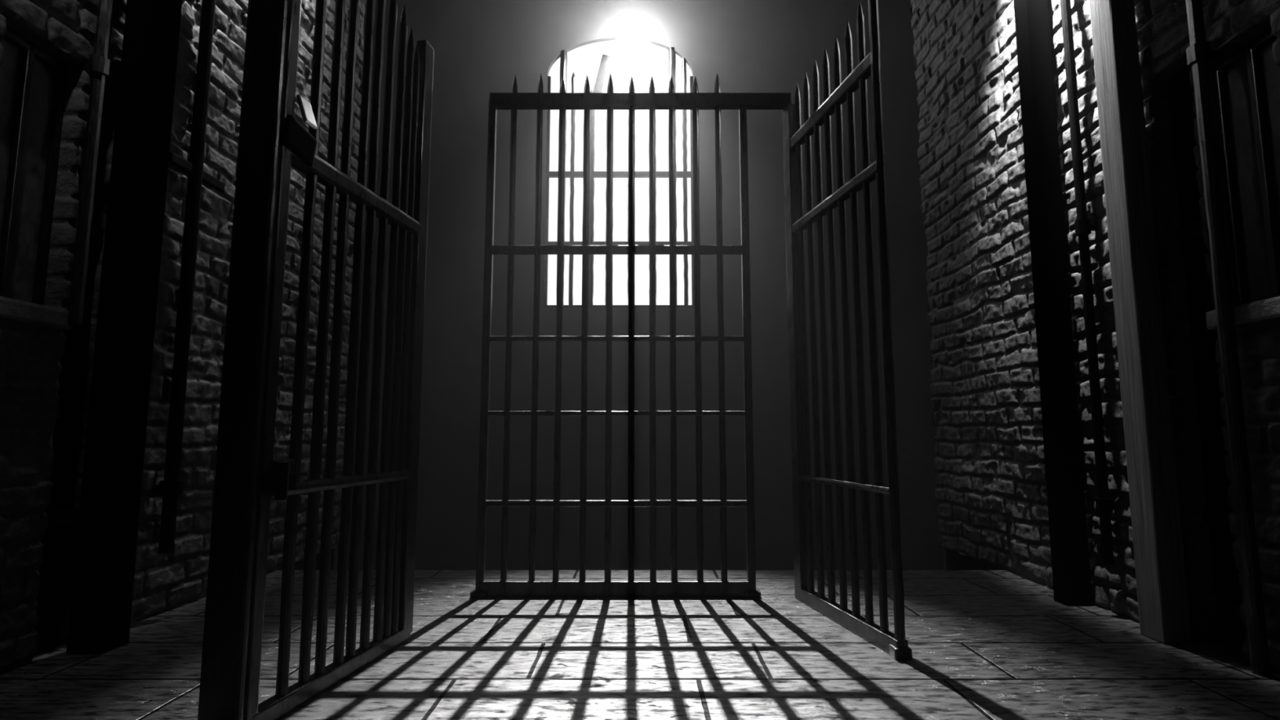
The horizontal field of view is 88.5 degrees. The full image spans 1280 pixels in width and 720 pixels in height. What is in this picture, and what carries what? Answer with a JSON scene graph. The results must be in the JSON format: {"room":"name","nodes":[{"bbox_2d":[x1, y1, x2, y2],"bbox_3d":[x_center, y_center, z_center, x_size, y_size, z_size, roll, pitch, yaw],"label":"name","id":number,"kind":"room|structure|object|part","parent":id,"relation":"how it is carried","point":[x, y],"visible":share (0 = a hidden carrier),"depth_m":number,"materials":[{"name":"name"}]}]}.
{"room":"prison interior","nodes":[
{"label":"prison interior","id":0,"kind":"room"},
{"bbox_2d":[0,0,365,673],"bbox_3d":[-2.480,-1.216,3.713,0.230,5.040,3.691,0,-6,0],"label":"wall","id":1,"kind":"structure","parent":0,"point":[30,367],"depth_m":3.38,"materials":[{"name":"brick"}]},
{"bbox_2d":[0,26,73,330],"bbox_3d":[-2.441,-0.716,2.593,0.183,1.152,0.405,0,-6,0],"label":"window","id":2,"kind":"structure","parent":1,"relation":"in","point":[33,82],"depth_m":2.66,"materials":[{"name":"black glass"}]},
{"bbox_3d":[-2.425,-0.183,2.534,0.153,0.081,0.405,0,-6,0],"label":"sill","id":3,"kind":"part","parent":2,"relation":"part of","materials":[{"name":"stone"}]},
{"bbox_2d":[34,79,112,649],"bbox_3d":[-2.498,-0.067,2.855,0.072,2.546,0.214,0,-6,0],"label":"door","id":4,"kind":"structure","parent":1,"relation":"in","point":[50,599],"depth_m":2.84,"materials":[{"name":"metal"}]},
{"bbox_2d":[67,0,114,324],"bbox_3d":[-2.369,-1.893,2.919,0.140,3.510,0.081,0,-6,0],"label":"pipe","id":5,"kind":"object","parent":1,"relation":"attached to","point":[99,66],"visible":1,"depth_m":2.79,"materials":[{"name":"metal"}]},
{"bbox_2d":[152,0,225,553],"bbox_3d":[-2.365,-1.351,3.515,0.148,4.635,0.423,0,-6,0],"label":"pipe","id":6,"kind":"object","parent":1,"relation":"attached to","point":[171,486],"visible":0.96,"depth_m":3.38,"materials":[{"name":"black metal"}]},
{"bbox_2d":[336,0,943,569],"bbox_3d":[0.000,-1.254,9.358,10.440,9.110,0.070,0,-6,0],"label":"wall","id":7,"kind":"structure","parent":0,"point":[479,46],"depth_m":9.25,"materials":[{"name":"paint"}]},
{"bbox_2d":[543,47,694,307],"bbox_3d":[-0.290,-2.667,9.516,2.160,3.908,0.107,0,-6,0],"label":"window","id":8,"kind":"structure","parent":7,"relation":"in","point":[606,60],"depth_m":9.49,"materials":[{"name":"glass"}]},
{"bbox_2d":[0,569,1279,719],"bbox_3d":[0.000,1.157,1.130,5.424,0.250,6.462,0,-6,0],"label":"floor","id":9,"kind":"structure","parent":0,"point":[984,644],"depth_m":2.61,"materials":[{"name":"grey stone"}]},
{"bbox_2d":[66,0,182,653],"bbox_3d":[-2.277,-1.201,3.032,0.154,4.860,0.146,0,-6,0],"label":"timber post","id":10,"kind":"object","parent":9,"relation":"on","point":[103,584],"visible":1,"depth_m":2.87,"materials":[{"name":"black wood"}]},
{"bbox_2d":[197,0,289,719],"bbox_3d":[-1.228,-0.934,2.183,0.126,4.140,0.101,0,-6,0],"label":"gate post","id":11,"kind":"object","parent":9,"relation":"on","point":[228,601],"visible":0.77,"depth_m":2.03,"materials":[{"name":"metal"}]},
{"bbox_2d":[244,0,434,719],"bbox_3d":[-1.091,-0.752,2.629,0.105,3.862,0.998,-1,-6,9],"label":"gate","id":12,"kind":"object","parent":11,"relation":"attached to","point":[406,215],"visible":0.96,"depth_m":2.52,"materials":[{"name":"metal"}]},
{"bbox_3d":[-1.127,-0.839,2.224,0.045,0.100,0.060,-1,-6,8],"label":"knuckle plate","id":13,"kind":"part","parent":12,"relation":"part of","materials":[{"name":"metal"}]},
{"bbox_3d":[-1.105,1.140,2.426,0.051,0.057,0.948,-1,-6,9],"label":"rail","id":14,"kind":"part","parent":12,"relation":"part of","materials":[{"name":"metal"}]},
{"bbox_3d":[-1.105,0.461,2.502,0.051,0.047,0.948,-1,-6,9],"label":"cross rail","id":15,"kind":"part","parent":12,"relation":"part of","materials":[{"name":"metal"}]},
{"bbox_3d":[-1.105,-0.649,2.626,0.051,0.077,0.948,-1,-6,9],"label":"cross rail","id":16,"kind":"part","parent":12,"relation":"part of","materials":[{"name":"metal"}]},
{"bbox_2d":[470,72,791,597],"bbox_3d":[-0.012,-0.215,3.828,1.847,3.078,0.100,0,-6,0],"label":"gate","id":17,"kind":"object","parent":9,"relation":"on","point":[630,101],"visible":1,"depth_m":3.80,"materials":[{"name":"metal"}]},
{"bbox_3d":[-0.135,0.810,3.713,1.512,0.036,0.038,0,-6,0],"label":"cross rail","id":18,"kind":"part","parent":17,"relation":"part of","materials":[{"name":"metal"}]},
{"bbox_3d":[-0.132,1.272,3.662,1.537,0.085,0.052,0,-6,0],"label":"rail","id":19,"kind":"part","parent":17,"relation":"part of","materials":[{"name":"metal"}]},
{"bbox_3d":[-0.135,0.306,3.769,1.512,0.027,0.038,0,-6,0],"label":"cross rail","id":20,"kind":"part","parent":17,"relation":"part of","materials":[{"name":"metal"}]},
{"bbox_3d":[-0.135,-0.124,3.817,1.512,0.028,0.038,0,-6,0],"label":"cross rail","id":21,"kind":"part","parent":17,"relation":"part of","materials":[{"name":"metal"}]},
{"bbox_3d":[-0.135,-0.649,3.876,1.512,0.049,0.038,0,-6,0],"label":"cross rail","id":22,"kind":"part","parent":17,"relation":"part of","materials":[{"name":"metal"}]},
{"bbox_3d":[0.003,-1.565,3.978,1.817,0.082,0.062,0,-6,0],"label":"rail","id":23,"kind":"part","parent":17,"relation":"part of","materials":[{"name":"metal"}]},
{"bbox_2d":[782,0,911,659],"bbox_3d":[0.973,-0.223,3.284,0.078,2.972,1.026,1,-6,-10],"label":"gate","id":24,"kind":"object","parent":9,"relation":"on","point":[795,135],"visible":1,"depth_m":3.19,"materials":[{"name":"metal"}]},
{"bbox_3d":[0.966,-0.794,3.353,0.046,0.061,0.980,1,-6,-10],"label":"cross rail","id":25,"kind":"part","parent":24,"relation":"part of","materials":[{"name":"metal"}]},
{"bbox_3d":[0.966,-1.295,3.409,0.046,0.076,0.980,1,-6,-10],"label":"cross rail","id":26,"kind":"part","parent":24,"relation":"part of","materials":[{"name":"metal"}]},
{"bbox_3d":[0.966,0.597,3.198,0.046,0.032,0.980,1,-6,-10],"label":"cross rail","id":27,"kind":"part","parent":24,"relation":"part of","materials":[{"name":"metal"}]},
{"bbox_3d":[0.967,1.218,3.124,0.051,0.071,0.989,1,-6,-10],"label":"rail","id":28,"kind":"part","parent":24,"relation":"part of","materials":[{"name":"metal"}]},
{"bbox_2d":[1013,0,1093,606],"bbox_3d":[2.304,-1.164,3.770,0.136,4.950,0.119,0,-6,0],"label":"column","id":29,"kind":"structure","parent":9,"relation":"on","point":[1067,517],"depth_m":3.63,"materials":[{"name":"black iron"}]},
{"bbox_2d":[1088,0,1191,644],"bbox_3d":[2.308,-1.187,3.157,0.118,4.860,0.145,0,-6,0],"label":"timber post","id":30,"kind":"object","parent":9,"relation":"on","point":[1154,504],"visible":1,"depth_m":3.00,"materials":[{"name":"grey wood"}]},
{"bbox_2d":[909,0,1279,673],"bbox_3d":[2.481,-1.216,3.713,0.227,5.040,3.691,0,-6,0],"label":"wall","id":31,"kind":"structure","parent":0,"point":[990,491],"depth_m":4.01,"materials":[{"name":"brick"}]},
{"bbox_2d":[1060,0,1117,564],"bbox_3d":[2.372,-1.316,3.543,0.134,4.698,0.070,0,-6,0],"label":"pipe","id":32,"kind":"object","parent":31,"relation":"attached to","point":[1104,505],"visible":0.92,"depth_m":3.42,"materials":[{"name":"black metal"}]},
{"bbox_2d":[1167,66,1245,650],"bbox_3d":[2.498,-0.067,2.855,0.072,2.546,0.214,0,-6,0],"label":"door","id":33,"kind":"structure","parent":31,"relation":"in","point":[1232,632],"depth_m":2.89,"materials":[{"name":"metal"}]},
{"bbox_2d":[1185,0,1271,676],"bbox_3d":[2.369,-1.233,2.746,0.140,4.860,0.081,0,-6,0],"label":"pipe","id":34,"kind":"object","parent":31,"relation":"attached to","point":[1199,54],"visible":1,"depth_m":2.60,"materials":[{"name":"metal"}]},
{"bbox_2d":[1205,28,1279,330],"bbox_3d":[2.441,-0.716,2.593,0.183,1.152,0.405,0,-6,0],"label":"window","id":35,"kind":"structure","parent":31,"relation":"in","point":[1246,82],"depth_m":2.66,"materials":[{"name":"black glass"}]},
{"bbox_3d":[2.425,-0.183,2.534,0.153,0.081,0.405,0,-6,0],"label":"sill","id":36,"kind":"part","parent":35,"relation":"part of","materials":[{"name":"stone"}]},
{"label":"outside","id":37,"kind":"structure","parent":0,"visible":0},
{"bbox_2d":[616,11,646,45],"bbox_3d":[-0.122,-4.677,9.279,0.432,0.432,0.432,0,-6,0],"label":"lamp","id":38,"kind":"object","parent":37,"point":[631,27],"visible":1,"depth_m":9.13,"materials":[{"name":"white glass"}]}
]}

